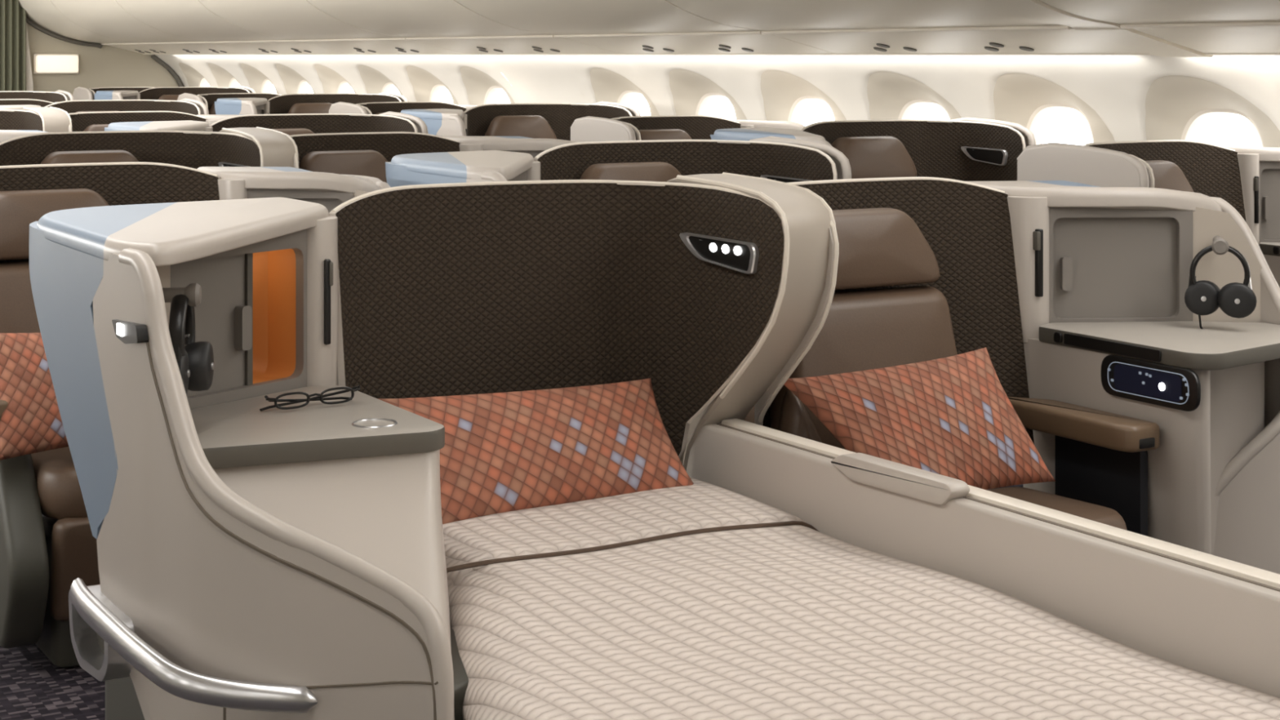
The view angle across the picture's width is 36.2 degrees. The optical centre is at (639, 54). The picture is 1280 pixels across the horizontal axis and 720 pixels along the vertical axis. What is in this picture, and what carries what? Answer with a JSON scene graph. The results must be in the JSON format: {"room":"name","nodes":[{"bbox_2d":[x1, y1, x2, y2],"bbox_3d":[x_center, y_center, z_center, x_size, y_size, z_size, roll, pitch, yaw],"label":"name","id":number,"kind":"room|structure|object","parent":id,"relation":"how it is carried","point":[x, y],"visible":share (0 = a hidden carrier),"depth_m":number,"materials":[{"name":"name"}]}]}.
{"room":"aircraft cabin","nodes":[
{"label":"aircraft cabin","id":0,"kind":"room"},
{"bbox_2d":[26,15,178,96],"bbox_3d":[-7.001,0.220,16.620,6.600,2.400,0.100,0,0,-30],"label":"wall","id":1,"kind":"structure","parent":0,"point":[106,66],"depth_m":17.75,"materials":[{"name":"beige plastic"}]},
{"bbox_2d":[0,0,26,91],"bbox_3d":[-5.739,0.245,17.153,0.710,2.250,0.080,0,0,-30],"label":"curtain","id":2,"kind":"object","parent":1,"relation":"hanging from","point":[12,15],"visible":0.39,"depth_m":17.27,"materials":[{"name":"green fabric"}]},
{"bbox_2d":[26,22,33,91],"bbox_3d":[-5.479,0.320,17.383,0.170,2.200,0.090,0,0,-30],"label":"trim","id":3,"kind":"structure","parent":1,"relation":"attached to","point":[29,85],"depth_m":17.36,"materials":[{"name":"beige plastic"}]},
{"bbox_2d":[33,53,79,74],"bbox_3d":[-5.215,0.085,17.537,0.400,0.180,0.085,0,0,-30],"label":"wall sign","id":4,"kind":"object","parent":1,"relation":"attached to","point":[43,64],"visible":1,"depth_m":17.50,"materials":[{"name":"beige"}]},
{"bbox_2d":[26,16,102,48],"bbox_3d":[-5.239,-0.487,17.538,0.859,0.870,0.039,0,0,-30],"label":"trim","id":5,"kind":"structure","parent":1,"relation":"attached to","point":[28,21],"depth_m":17.56,"materials":[{"name":"grey plastic"}]},
{"bbox_2d":[151,54,183,86],"bbox_3d":[-4.327,0.558,18.061,0.361,1.131,0.043,0,0,-30],"label":"trim","id":6,"kind":"structure","parent":1,"relation":"attached to","point":[154,57],"depth_m":18.04,"materials":[{"name":"grey plastic"}]},
{"bbox_2d":[0,484,1022,719],"bbox_3d":[-2.085,1.470,8.228,6.630,0.100,19.550,0,0,-30],"label":"floor","id":7,"kind":"structure","parent":0,"point":[32,687],"depth_m":4.38,"materials":[{"name":"carpet"}]},
{"bbox_2d":[0,104,40,110],"bbox_3d":[-3.341,0.854,10.560,0.448,1.132,1.333,0,0,-30],"label":"console","id":8,"kind":"object","parent":7,"relation":"on","point":[20,107],"visible":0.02,"depth_m":10.83,"materials":[{"name":"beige plastic"}]},
{"bbox_2d":[0,109,43,131],"bbox_3d":[-3.184,0.841,9.065,0.827,1.158,0.723,0,0,-30],"label":"seat","id":9,"kind":"object","parent":7,"relation":"on","point":[10,119],"visible":0.23,"depth_m":9.39,"materials":[{"name":"brown fabric"}]},
{"bbox_2d":[0,129,46,142],"bbox_3d":[-2.379,0.865,7.837,0.440,1.109,0.846,0,0,-30],"label":"console","id":10,"kind":"object","parent":7,"relation":"on","point":[5,135],"visible":0.02,"depth_m":7.85,"materials":[{"name":"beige plastic"}]},
{"bbox_2d":[0,98,53,106],"bbox_3d":[-3.935,0.853,12.174,0.827,1.135,0.723,0,0,-30],"label":"seat","id":11,"kind":"object","parent":7,"relation":"on","point":[2,101],"visible":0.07,"depth_m":12.54,"materials":[{"name":"brown fabric"}]},
{"bbox_2d":[0,89,74,102],"bbox_3d":[-4.419,0.837,13.692,0.842,1.166,0.757,0,0,-30],"label":"seat","id":12,"kind":"object","parent":7,"relation":"on","point":[60,95],"visible":0.17,"depth_m":13.99,"materials":[{"name":"brown fabric"}]},
{"bbox_2d":[0,161,220,667],"bbox_3d":[-1.365,0.849,4.826,0.842,1.143,0.757,0,0,-30],"label":"seat","id":13,"kind":"object","parent":7,"relation":"on","point":[47,543],"visible":0.23,"depth_m":4.53,"materials":[{"name":"fabric"}]},
{"bbox_2d":[0,332,68,460],"bbox_3d":[-1.264,0.780,4.606,0.530,0.280,0.158,0,0,-30],"label":"pillow","id":14,"kind":"object","parent":13,"relation":"on","point":[31,422],"visible":0.23,"depth_m":4.47,"materials":[{"name":"fabric"}]},
{"bbox_2d":[31,446,87,519],"bbox_3d":[-1.238,1.014,4.738,0.484,0.145,0.418,0,0,-30],"label":"seat cushion","id":15,"kind":"object","parent":13,"relation":"on","point":[55,490],"depth_m":4.49,"materials":[{"name":"brown leather"}]},
{"bbox_2d":[73,86,153,100],"bbox_3d":[-4.350,0.849,16.826,0.842,1.143,0.757,0,0,-30],"label":"seat","id":16,"kind":"object","parent":7,"relation":"on","point":[79,93],"visible":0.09,"depth_m":16.84,"materials":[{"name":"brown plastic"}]},
{"bbox_2d":[94,90,140,99],"bbox_3d":[-3.912,0.854,15.098,0.352,1.132,1.334,0,0,-30],"label":"console","id":17,"kind":"object","parent":7,"relation":"on","point":[100,95],"visible":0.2,"depth_m":15.19,"materials":[{"name":"blue plastic"}]},
{"bbox_2d":[44,97,208,115],"bbox_3d":[-2.892,0.837,11.029,0.842,1.166,0.757,0,0,-30],"label":"seat","id":18,"kind":"object","parent":7,"relation":"on","point":[191,106],"visible":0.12,"depth_m":11.28,"materials":[{"name":"brown fabric"}]},
{"bbox_2d":[0,130,260,168],"bbox_3d":[-1.657,0.841,6.402,0.827,1.158,0.723,0,0,-30],"label":"seat","id":19,"kind":"object","parent":7,"relation":"on","point":[195,149],"visible":0.17,"depth_m":6.67,"materials":[{"name":"fabric"}]},
{"bbox_2d":[217,161,249,166],"bbox_3d":[-1.365,0.402,6.629,0.021,0.067,0.242,0,0,-37],"label":"reading lamp","id":20,"kind":"object","parent":19,"relation":"attached to","point":[220,163],"depth_m":6.65,"materials":[{"name":"black plastic"}]},
{"bbox_2d":[67,111,207,131],"bbox_3d":[-2.408,0.853,9.511,0.827,1.135,0.723,0,0,-30],"label":"seat","id":21,"kind":"object","parent":7,"relation":"on","point":[86,121],"visible":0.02,"depth_m":9.77,"materials":[{"name":"brown fabric"}]},
{"bbox_2d":[22,106,71,132],"bbox_3d":[-2.833,0.616,9.352,0.142,0.723,0.491,0,0,-30],"label":"divider","id":22,"kind":"object","parent":21,"relation":"attached to","point":[54,119],"visible":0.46,"depth_m":9.18,"materials":[{"name":"grey plastic"}]},
{"bbox_2d":[104,120,213,131],"bbox_3d":[-1.814,0.854,7.897,0.448,1.132,1.333,0,0,-30],"label":"console","id":23,"kind":"object","parent":7,"relation":"on","point":[197,126],"visible":0.16,"depth_m":8.05,"materials":[{"name":"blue plastic"}]},
{"bbox_2d":[138,85,256,100],"bbox_3d":[-3.503,0.837,15.543,0.842,1.166,0.757,0,0,-30],"label":"seat","id":24,"kind":"object","parent":7,"relation":"on","point":[155,93],"visible":0.12,"depth_m":15.75,"materials":[{"name":"brown fabric"}]},
{"bbox_2d":[197,114,239,125],"bbox_3d":[-1.873,0.865,9.894,0.551,1.109,0.842,0,0,-30],"label":"console","id":25,"kind":"object","parent":7,"relation":"on","point":[211,118],"visible":0.06,"depth_m":9.91,"materials":[{"name":"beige plastic"}]},
{"bbox_2d":[177,93,280,114],"bbox_3d":[-2.823,0.849,14.163,0.842,1.143,0.757,0,0,-30],"label":"seat","id":26,"kind":"object","parent":7,"relation":"on","point":[209,100],"visible":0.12,"depth_m":14.31,"materials":[{"name":"brown fabric"}]},
{"bbox_2d":[214,97,269,115],"bbox_3d":[-2.384,0.854,12.435,0.352,1.132,1.334,0,0,-30],"label":"console","id":27,"kind":"object","parent":7,"relation":"on","point":[228,106],"visible":0.18,"depth_m":12.51,"materials":[{"name":"blue plastic"}]},
{"bbox_2d":[28,197,468,719],"bbox_3d":[-0.650,0.854,3.261,0.632,1.132,1.354,0,0,-30],"label":"console","id":28,"kind":"object","parent":7,"relation":"on","point":[275,563],"visible":0.95,"depth_m":3.04,"materials":[{"name":"beige plastic"}]},
{"bbox_2d":[111,319,148,343],"bbox_3d":[-0.768,0.417,2.951,0.017,0.034,0.141,0,0,-30],"label":"light","id":29,"kind":"object","parent":28,"relation":"attached to","point":[125,331],"depth_m":2.92,"materials":[{"name":"white plastic"}]},
{"bbox_2d":[168,294,213,395],"bbox_3d":[-0.727,0.487,3.141,0.065,0.210,0.159,0,0,10],"label":"headphones","id":30,"kind":"object","parent":28,"relation":"hanging from","point":[195,360],"visible":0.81,"depth_m":3.14,"materials":[{"name":"black plastic"}]},
{"bbox_2d":[177,350,190,395],"bbox_3d":[-0.737,0.505,3.100,0.061,0.080,0.090,0,0,-30],"label":"ear cup","id":31,"kind":"object","parent":30,"relation":"on","point":[183,356],"depth_m":3.08,"materials":[{"name":"black plastic"}]},
{"bbox_2d":[185,341,213,391],"bbox_3d":[-0.716,0.505,3.174,0.044,0.080,0.084,0,0,-5],"label":"ear cup","id":32,"kind":"object","parent":30,"relation":"on","point":[200,354],"depth_m":3.15,"materials":[{"name":"black plastic"}]},
{"bbox_2d":[259,385,360,411],"bbox_3d":[-0.580,0.602,3.443,0.185,0.032,0.049,0,0,-36],"label":"eyeglasses","id":33,"kind":"object","parent":28,"relation":"on","point":[320,397],"visible":1,"depth_m":3.44,"materials":[{"name":"black plastic"}]},
{"bbox_2d":[190,386,444,469],"bbox_3d":[-0.659,0.638,3.345,0.515,0.036,0.515,0,0,-30],"label":"shelf","id":34,"kind":"object","parent":28,"relation":"attached to","point":[363,431],"depth_m":3.23,"materials":[{"name":"beige plastic"}]},
{"bbox_2d":[328,179,784,459],"bbox_3d":[-0.173,0.616,3.910,0.885,0.708,0.372,0,0,-9],"label":"partition","id":35,"kind":"object","parent":28,"relation":"attached to","point":[450,289],"visible":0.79,"depth_m":4.00,"materials":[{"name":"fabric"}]},
{"bbox_2d":[679,232,759,274],"bbox_3d":[0.162,0.402,3.966,0.021,0.067,0.242,0,0,-37],"label":"reading lamp","id":36,"kind":"object","parent":35,"relation":"attached to","point":[700,253],"depth_m":3.97,"materials":[{"name":"black"}]},
{"bbox_2d":[197,166,391,386],"bbox_3d":[-0.852,0.865,5.174,0.440,1.109,0.846,0,0,-30],"label":"console","id":37,"kind":"object","parent":7,"relation":"on","point":[331,190],"visible":0.2,"depth_m":5.19,"materials":[{"name":"beige plastic"}]},
{"bbox_2d":[208,111,428,135],"bbox_3d":[-1.364,0.837,8.365,0.842,1.166,0.757,0,0,-30],"label":"seat","id":38,"kind":"object","parent":7,"relation":"on","point":[291,124],"visible":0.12,"depth_m":8.62,"materials":[{"name":"brown fabric"}]},
{"bbox_2d":[267,92,408,114],"bbox_3d":[-1.976,0.837,12.879,0.842,1.166,0.757,0,0,-30],"label":"seat","id":39,"kind":"object","parent":7,"relation":"on","point":[317,103],"visible":0.14,"depth_m":13.03,"materials":[{"name":"brown fabric"}]},
{"bbox_2d":[289,131,460,182],"bbox_3d":[-0.880,0.853,6.847,0.827,1.135,0.723,0,0,-30],"label":"seat","id":40,"kind":"object","parent":7,"relation":"on","point":[357,153],"visible":0.09,"depth_m":7.06,"materials":[{"name":"fabric"}]},
{"bbox_2d":[218,126,298,167],"bbox_3d":[-1.305,0.616,6.689,0.142,0.723,0.491,0,0,-30],"label":"divider","id":41,"kind":"object","parent":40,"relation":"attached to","point":[277,148],"visible":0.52,"depth_m":6.52,"materials":[{"name":"grey plastic"}]},
{"bbox_2d":[328,101,466,114],"bbox_3d":[-1.296,0.849,11.500,0.842,1.143,0.757,0,0,-30],"label":"seat","id":42,"kind":"object","parent":7,"relation":"on","point":[372,108],"visible":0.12,"depth_m":11.70,"materials":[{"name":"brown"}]},
{"bbox_2d":[400,108,467,136],"bbox_3d":[-0.857,0.854,9.772,0.352,1.132,1.334,0,0,-30],"label":"console","id":43,"kind":"object","parent":7,"relation":"on","point":[438,122],"visible":0.18,"depth_m":9.68,"materials":[{"name":"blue plastic"}]},
{"bbox_2d":[385,150,540,186],"bbox_3d":[-0.287,0.854,5.234,0.448,1.132,1.333,0,0,-30],"label":"console","id":44,"kind":"object","parent":7,"relation":"on","point":[486,166],"visible":0.15,"depth_m":5.34,"materials":[{"name":"beige plastic"}]},
{"bbox_2d":[442,136,576,158],"bbox_3d":[-0.346,0.865,7.231,0.551,1.109,0.842,0,0,-30],"label":"console","id":45,"kind":"object","parent":7,"relation":"on","point":[532,146],"visible":0.12,"depth_m":7.23,"materials":[{"name":"beige plastic"}]},
{"bbox_2d":[463,101,640,140],"bbox_3d":[-0.449,0.837,10.216,0.842,1.166,0.757,0,0,-30],"label":"seat","id":46,"kind":"object","parent":7,"relation":"on","point":[532,120],"visible":0.14,"depth_m":10.36,"materials":[{"name":"brown fabric"}]},
{"bbox_2d":[570,115,741,142],"bbox_3d":[0.232,0.849,8.837,0.842,1.143,0.757,0,0,-30],"label":"seat","id":47,"kind":"object","parent":7,"relation":"on","point":[588,128],"visible":0.09,"depth_m":8.96,"materials":[{"name":"brown fabric"}]},
{"bbox_2d":[533,136,851,423],"bbox_3d":[0.163,0.837,5.702,0.842,1.166,0.757,0,0,-30],"label":"seat","id":48,"kind":"object","parent":7,"relation":"on","point":[786,160],"visible":0.15,"depth_m":5.90,"materials":[{"name":"fabric"}]},
{"bbox_2d":[760,174,813,182],"bbox_3d":[0.445,0.402,5.896,0.044,0.067,0.238,0,0,-30],"label":"reading lamp","id":49,"kind":"object","parent":48,"relation":"attached to","point":[783,178],"depth_m":5.90,"materials":[{"name":"black plastic"}]},
{"bbox_2d":[728,119,804,130],"bbox_3d":[0.686,0.865,9.149,0.302,1.109,0.843,0,0,-30],"label":"console","id":50,"kind":"object","parent":7,"relation":"on","point":[744,123],"visible":0.04,"depth_m":9.17,"materials":[{"name":"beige plastic"}]},
{"bbox_2d":[710,127,832,146],"bbox_3d":[0.670,0.854,7.109,0.352,1.132,1.334,0,0,-30],"label":"console","id":51,"kind":"object","parent":7,"relation":"on","point":[751,133],"visible":0.14,"depth_m":7.28,"materials":[{"name":"beige plastic"}]},
{"bbox_2d":[800,116,1035,181],"bbox_3d":[1.079,0.837,7.553,0.842,1.166,0.757,0,0,-30],"label":"seat","id":52,"kind":"object","parent":7,"relation":"on","point":[966,148],"visible":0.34,"depth_m":7.75,"materials":[{"name":"brown fabric"}]},
{"bbox_2d":[960,146,1008,165],"bbox_3d":[1.364,0.402,7.750,0.021,0.067,0.242,0,0,-37],"label":"reading lamp","id":53,"kind":"object","parent":52,"relation":"attached to","point":[970,156],"depth_m":7.75,"materials":[{"name":"black plastic"}]},
{"bbox_2d":[754,177,1159,530],"bbox_3d":[0.647,0.853,4.184,0.827,1.135,0.723,0,0,-30],"label":"seat","id":54,"kind":"object","parent":7,"relation":"on","point":[919,268],"visible":0.3,"depth_m":4.33,"materials":[{"name":"fabric"}]},
{"bbox_2d":[784,347,1055,489],"bbox_3d":[0.586,0.769,4.035,0.582,0.298,0.200,0,0,-13],"label":"pillow","id":55,"kind":"object","parent":54,"relation":"on","point":[952,416],"visible":0.84,"depth_m":4.01,"materials":[{"name":"fabric"}]},
{"bbox_2d":[666,172,1279,697],"bbox_3d":[0.803,0.737,3.012,0.142,0.966,2.827,0,0,-30],"label":"divider","id":56,"kind":"object","parent":54,"relation":"attached to","point":[1213,615],"visible":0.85,"depth_m":3.35,"materials":[{"name":"grey plastic"}]},
{"bbox_2d":[986,486,1127,530],"bbox_3d":[0.744,1.014,4.105,0.484,0.145,0.418,0,0,-30],"label":"seat cushion","id":57,"kind":"object","parent":54,"relation":"on","point":[1108,516],"depth_m":4.11,"materials":[{"name":"brown leather"}]},
{"bbox_2d":[966,180,1279,573],"bbox_3d":[1.182,0.865,4.568,0.551,1.109,0.842,0,0,-30],"label":"console","id":58,"kind":"object","parent":7,"relation":"on","point":[1103,273],"visible":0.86,"depth_m":4.44,"materials":[{"name":"beige plastic"}]},
{"bbox_2d":[1053,332,1062,342],"bbox_3d":[0.950,0.643,4.450,0.008,0.024,0.024,0,0,-30],"label":"power socket","id":59,"kind":"object","parent":58,"relation":"attached to","point":[1058,336],"depth_m":4.44,"materials":[{"name":"black plastic"}]},
{"bbox_2d":[1039,320,1279,369],"bbox_3d":[1.252,0.643,4.431,0.500,0.036,0.534,0,0,-30],"label":"shelf","id":60,"kind":"object","parent":58,"relation":"attached to","point":[1133,344],"depth_m":4.33,"materials":[{"name":"beige plastic"}]},
{"bbox_2d":[1184,245,1256,328],"bbox_3d":[1.321,0.537,4.450,0.159,0.210,0.065,0,0,29],"label":"headphones","id":61,"kind":"object","parent":58,"relation":"on","point":[1203,297],"visible":0.98,"depth_m":4.44,"materials":[{"name":"black plastic"}]},
{"bbox_2d":[1184,280,1220,315],"bbox_3d":[1.286,0.555,4.473,0.084,0.080,0.044,0,0,14],"label":"ear cup","id":62,"kind":"object","parent":61,"relation":"on","point":[1202,297],"depth_m":4.45,"materials":[{"name":"black plastic"}]},
{"bbox_2d":[1217,282,1256,318],"bbox_3d":[1.348,0.555,4.428,0.084,0.080,0.044,0,0,14],"label":"ear cup","id":63,"kind":"object","parent":61,"relation":"on","point":[1236,300],"depth_m":4.41,"materials":[{"name":"black plastic"}]},
{"bbox_2d":[1017,139,1246,222],"bbox_3d":[1.759,0.849,6.174,0.842,1.143,0.757,0,0,-30],"label":"seat","id":64,"kind":"object","parent":7,"relation":"on","point":[1210,170],"visible":0.27,"depth_m":6.29,"materials":[{"name":"brown fabric"}]},
{"bbox_2d":[1214,144,1279,287],"bbox_3d":[2.213,0.865,6.486,0.302,1.109,0.843,0,0,-30],"label":"console","id":65,"kind":"object","parent":7,"relation":"on","point":[1259,166],"visible":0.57,"depth_m":6.54,"materials":[{"name":"beige plastic"}]},
{"bbox_2d":[1259,242,1279,256],"bbox_3d":[2.286,0.643,6.350,0.266,0.036,0.534,0,0,-30],"label":"shelf","id":66,"kind":"object","parent":65,"relation":"attached to","point":[1268,249],"depth_m":6.46,"materials":[{"name":"grey plastic"}]},
{"bbox_3d":[0.257,1.167,2.839,0.949,0.505,2.170,0,0,-30],"label":"bed","id":67,"kind":"object","parent":7,"relation":"on","visible":0},
{"bbox_2d":[442,477,1279,719],"bbox_3d":[0.233,0.926,2.808,1.057,0.151,2.200,0,0,-30],"label":"duvet","id":68,"kind":"object","parent":67,"relation":"on","point":[701,600],"visible":0.88,"depth_m":2.95,"materials":[{"name":"beige fabric"}]},
{"bbox_2d":[377,377,693,524],"bbox_3d":[-0.196,0.759,3.777,0.678,0.231,0.160,0,0,-30],"label":"pillow","id":69,"kind":"object","parent":68,"relation":"on","point":[508,451],"visible":0.77,"depth_m":3.73,"materials":[{"name":"fabric"}]},
{"bbox_2d":[155,54,1279,141],"bbox_3d":[0.681,0.670,9.388,0.622,1.500,20.090,0,0,-30],"label":"wall","id":70,"kind":"structure","parent":0,"point":[1116,86],"depth_m":9.03,"materials":[{"name":"white plastic"}]},
{"bbox_2d":[107,44,181,53],"bbox_3d":[-4.368,-0.057,17.340,0.405,0.117,1.262,0,0,-30],"label":"panel","id":71,"kind":"object","parent":70,"relation":"attached to","point":[139,48],"visible":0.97,"depth_m":17.29,"materials":[{"name":"grey plastic"}]},
{"bbox_2d":[178,62,210,86],"bbox_3d":[-4.002,0.460,17.714,0.308,0.769,0.729,0,0,-30],"label":"window","id":72,"kind":"structure","parent":70,"relation":"in","point":[194,78],"depth_m":17.87,"materials":[{"name":"beige plastic"}]},
{"bbox_2d":[146,43,254,53],"bbox_3d":[-3.574,-0.057,15.957,0.405,0.117,1.912,0,0,-30],"label":"panel","id":73,"kind":"object","parent":70,"relation":"attached to","point":[187,48],"visible":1,"depth_m":15.86,"materials":[{"name":"grey plastic"}]},
{"bbox_2d":[208,62,240,87],"bbox_3d":[-3.568,0.460,16.958,0.308,0.769,0.729,0,0,-30],"label":"window","id":74,"kind":"structure","parent":70,"relation":"in","point":[224,78],"depth_m":17.11,"materials":[{"name":"beige plastic"}]},
{"bbox_2d":[240,63,279,94],"bbox_3d":[-3.135,0.460,16.203,0.308,0.769,0.729,0,0,-30],"label":"window","id":75,"kind":"structure","parent":70,"relation":"in","point":[258,81],"depth_m":16.36,"materials":[{"name":"beige plastic"}]},
{"bbox_2d":[216,41,346,53],"bbox_3d":[-2.619,-0.057,14.291,0.405,0.117,1.912,0,0,-30],"label":"panel","id":76,"kind":"object","parent":70,"relation":"attached to","point":[289,47],"visible":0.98,"depth_m":14.19,"materials":[{"name":"grey plastic"}]},
{"bbox_2d":[275,63,315,93],"bbox_3d":[-2.702,0.460,15.447,0.308,0.769,0.729,0,0,-30],"label":"window","id":77,"kind":"structure","parent":70,"relation":"in","point":[294,82],"depth_m":15.60,"materials":[{"name":"beige plastic"}]},
{"bbox_2d":[315,64,355,93],"bbox_3d":[-2.268,0.460,14.691,0.308,0.769,0.729,0,0,-30],"label":"window","id":78,"kind":"structure","parent":70,"relation":"in","point":[332,82],"depth_m":14.84,"materials":[{"name":"beige plastic"}]},
{"bbox_2d":[358,65,402,95],"bbox_3d":[-1.835,0.460,13.936,0.308,0.769,0.729,0,0,-30],"label":"window","id":79,"kind":"structure","parent":70,"relation":"in","point":[375,82],"depth_m":14.07,"materials":[{"name":"beige plastic"}]},
{"bbox_2d":[302,40,463,53],"bbox_3d":[-1.664,-0.057,12.625,0.405,0.117,1.912,0,0,-30],"label":"panel","id":80,"kind":"object","parent":70,"relation":"attached to","point":[390,46],"visible":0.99,"depth_m":12.52,"materials":[{"name":"grey plastic"}]},
{"bbox_2d":[405,65,457,104],"bbox_3d":[-1.402,0.460,13.180,0.308,0.769,0.729,0,0,-30],"label":"window","id":81,"kind":"structure","parent":70,"relation":"in","point":[426,86],"depth_m":13.33,"materials":[{"name":"beige plastic"}]},
{"bbox_2d":[459,66,515,105],"bbox_3d":[-0.969,0.460,12.425,0.308,0.769,0.729,0,0,-30],"label":"window","id":82,"kind":"structure","parent":70,"relation":"in","point":[481,87],"depth_m":12.57,"materials":[{"name":"beige plastic"}]},
{"bbox_2d":[415,37,618,53],"bbox_3d":[-0.709,-0.057,10.960,0.405,0.117,1.912,0,0,-30],"label":"panel","id":83,"kind":"object","parent":70,"relation":"attached to","point":[544,45],"visible":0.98,"depth_m":10.84,"materials":[{"name":"grey plastic"}]},
{"bbox_2d":[590,67,659,115],"bbox_3d":[-0.102,0.460,10.914,0.308,0.769,0.729,0,0,-30],"label":"window","id":84,"kind":"structure","parent":70,"relation":"in","point":[608,86],"depth_m":11.01,"materials":[{"name":"beige plastic"}]},
{"bbox_2d":[564,34,835,53],"bbox_3d":[0.246,-0.057,9.294,0.405,0.117,1.912,0,0,-30],"label":"panel","id":85,"kind":"object","parent":70,"relation":"attached to","point":[747,43],"visible":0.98,"depth_m":9.16,"materials":[{"name":"grey plastic"}]},
{"bbox_2d":[669,69,746,119],"bbox_3d":[0.331,0.460,10.158,0.308,0.769,0.729,0,0,-30],"label":"window","id":86,"kind":"structure","parent":70,"relation":"in","point":[693,93],"depth_m":10.28,"materials":[{"name":"beige plastic"}]},
{"bbox_2d":[142,53,1279,54],"bbox_3d":[0.295,-0.002,9.536,0.035,0.006,19.450,0,0,-30],"label":"trim","id":87,"kind":"structure","parent":70,"relation":"attached to","point":[971,53],"depth_m":8.70,"materials":[{"name":"beige plastic"}]},
{"bbox_2d":[760,70,847,124],"bbox_3d":[0.765,0.460,9.402,0.308,0.769,0.729,0,0,-30],"label":"window","id":88,"kind":"structure","parent":70,"relation":"in","point":[786,96],"depth_m":9.52,"materials":[{"name":"beige plastic"}]},
{"bbox_2d":[866,71,961,119],"bbox_3d":[1.198,0.460,8.647,0.308,0.769,0.729,0,0,-30],"label":"window","id":89,"kind":"structure","parent":70,"relation":"in","point":[891,95],"depth_m":8.74,"materials":[{"name":"beige plastic"}]},
{"bbox_2d":[773,28,1146,53],"bbox_3d":[1.199,-0.057,7.633,0.405,0.117,1.902,0,0,-30],"label":"panel","id":90,"kind":"object","parent":70,"relation":"attached to","point":[1052,41],"visible":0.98,"depth_m":7.51,"materials":[{"name":"grey plastic"}]},
{"bbox_2d":[1018,46,1034,51],"bbox_3d":[1.446,-0.023,7.329,0.056,0.023,0.056,0,0,-30],"label":"air vent","id":91,"kind":"object","parent":90,"relation":"attached to","point":[1024,48],"depth_m":7.31,"materials":[{"name":"grey plastic"}]},
{"bbox_2d":[993,73,1115,144],"bbox_3d":[1.631,0.460,7.891,0.308,0.769,0.729,0,0,-30],"label":"window","id":92,"kind":"structure","parent":70,"relation":"in","point":[1027,100],"depth_m":7.96,"materials":[{"name":"beige plastic"}]},
{"bbox_2d":[982,0,1213,57],"bbox_3d":[1.365,-0.449,6.489,1.256,0.917,0.220,0,0,-30],"label":"trim","id":93,"kind":"structure","parent":70,"relation":"attached to","point":[1037,10],"depth_m":6.56,"materials":[{"name":"beige plastic"}]},
{"bbox_2d":[1133,26,1279,53],"bbox_3d":[2.284,-0.057,5.742,0.405,0.117,1.962,0,0,-30],"label":"panel","id":94,"kind":"object","parent":70,"relation":"attached to","point":[1256,39],"visible":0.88,"depth_m":6.36,"materials":[{"name":"grey plastic"}]},
{"bbox_2d":[1145,75,1279,147],"bbox_3d":[2.065,0.460,7.136,0.308,0.769,0.729,0,0,-30],"label":"window","id":95,"kind":"structure","parent":70,"relation":"in","point":[1178,107],"depth_m":7.21,"materials":[{"name":"beige plastic"}]},
{"bbox_3d":[-2.138,-0.965,8.140,3.240,0.050,19.450,0,0,-30],"label":"ceiling","id":96,"kind":"structure","parent":0,"visible":0},
{"bbox_2d":[18,0,139,44],"bbox_3d":[-4.773,-0.512,17.108,1.160,0.855,1.258,0,0,-30],"label":"bin","id":97,"kind":"object","parent":96,"relation":"attached to","point":[44,13],"visible":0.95,"depth_m":16.94,"materials":[{"name":"beige plastic"}]},
{"bbox_2d":[50,0,208,44],"bbox_3d":[-3.980,-0.512,15.724,1.160,0.855,1.908,0,0,-30],"label":"bin","id":98,"kind":"object","parent":96,"relation":"attached to","point":[107,18],"visible":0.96,"depth_m":15.55,"materials":[{"name":"beige plastic"}]},
{"bbox_2d":[115,0,294,43],"bbox_3d":[-3.025,-0.512,14.058,1.160,0.855,1.908,0,0,-30],"label":"bin","id":99,"kind":"object","parent":96,"relation":"attached to","point":[187,19],"visible":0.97,"depth_m":13.90,"materials":[{"name":"beige plastic"}]},
{"bbox_2d":[199,0,406,41],"bbox_3d":[-2.070,-0.512,12.393,1.160,0.855,1.908,0,0,-30],"label":"bin","id":100,"kind":"object","parent":96,"relation":"attached to","point":[299,20],"visible":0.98,"depth_m":12.25,"materials":[{"name":"beige plastic"}]},
{"bbox_2d":[306,0,554,39],"bbox_3d":[-1.114,-0.512,10.727,1.160,0.855,1.908,0,0,-30],"label":"bin","id":101,"kind":"object","parent":96,"relation":"attached to","point":[411,20],"visible":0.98,"depth_m":10.60,"materials":[{"name":"beige plastic"}]},
{"bbox_2d":[454,0,761,37],"bbox_3d":[-0.159,-0.512,9.062,1.160,0.855,1.908,0,0,-30],"label":"bin","id":102,"kind":"object","parent":96,"relation":"attached to","point":[557,18],"visible":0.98,"depth_m":8.96,"materials":[{"name":"beige plastic"}]},
{"bbox_2d":[666,0,1072,34],"bbox_3d":[0.793,-0.512,7.400,1.160,0.855,1.898,0,0,-30],"label":"bin","id":103,"kind":"object","parent":96,"relation":"attached to","point":[766,16],"visible":0.97,"depth_m":7.34,"materials":[{"name":"beige plastic"}]},
{"bbox_2d":[1039,0,1279,28],"bbox_3d":[1.878,-0.512,5.509,1.160,0.855,1.958,0,0,-30],"label":"bin","id":104,"kind":"object","parent":96,"relation":"attached to","point":[1130,14],"visible":1,"depth_m":6.03,"materials":[{"name":"beige plastic"}]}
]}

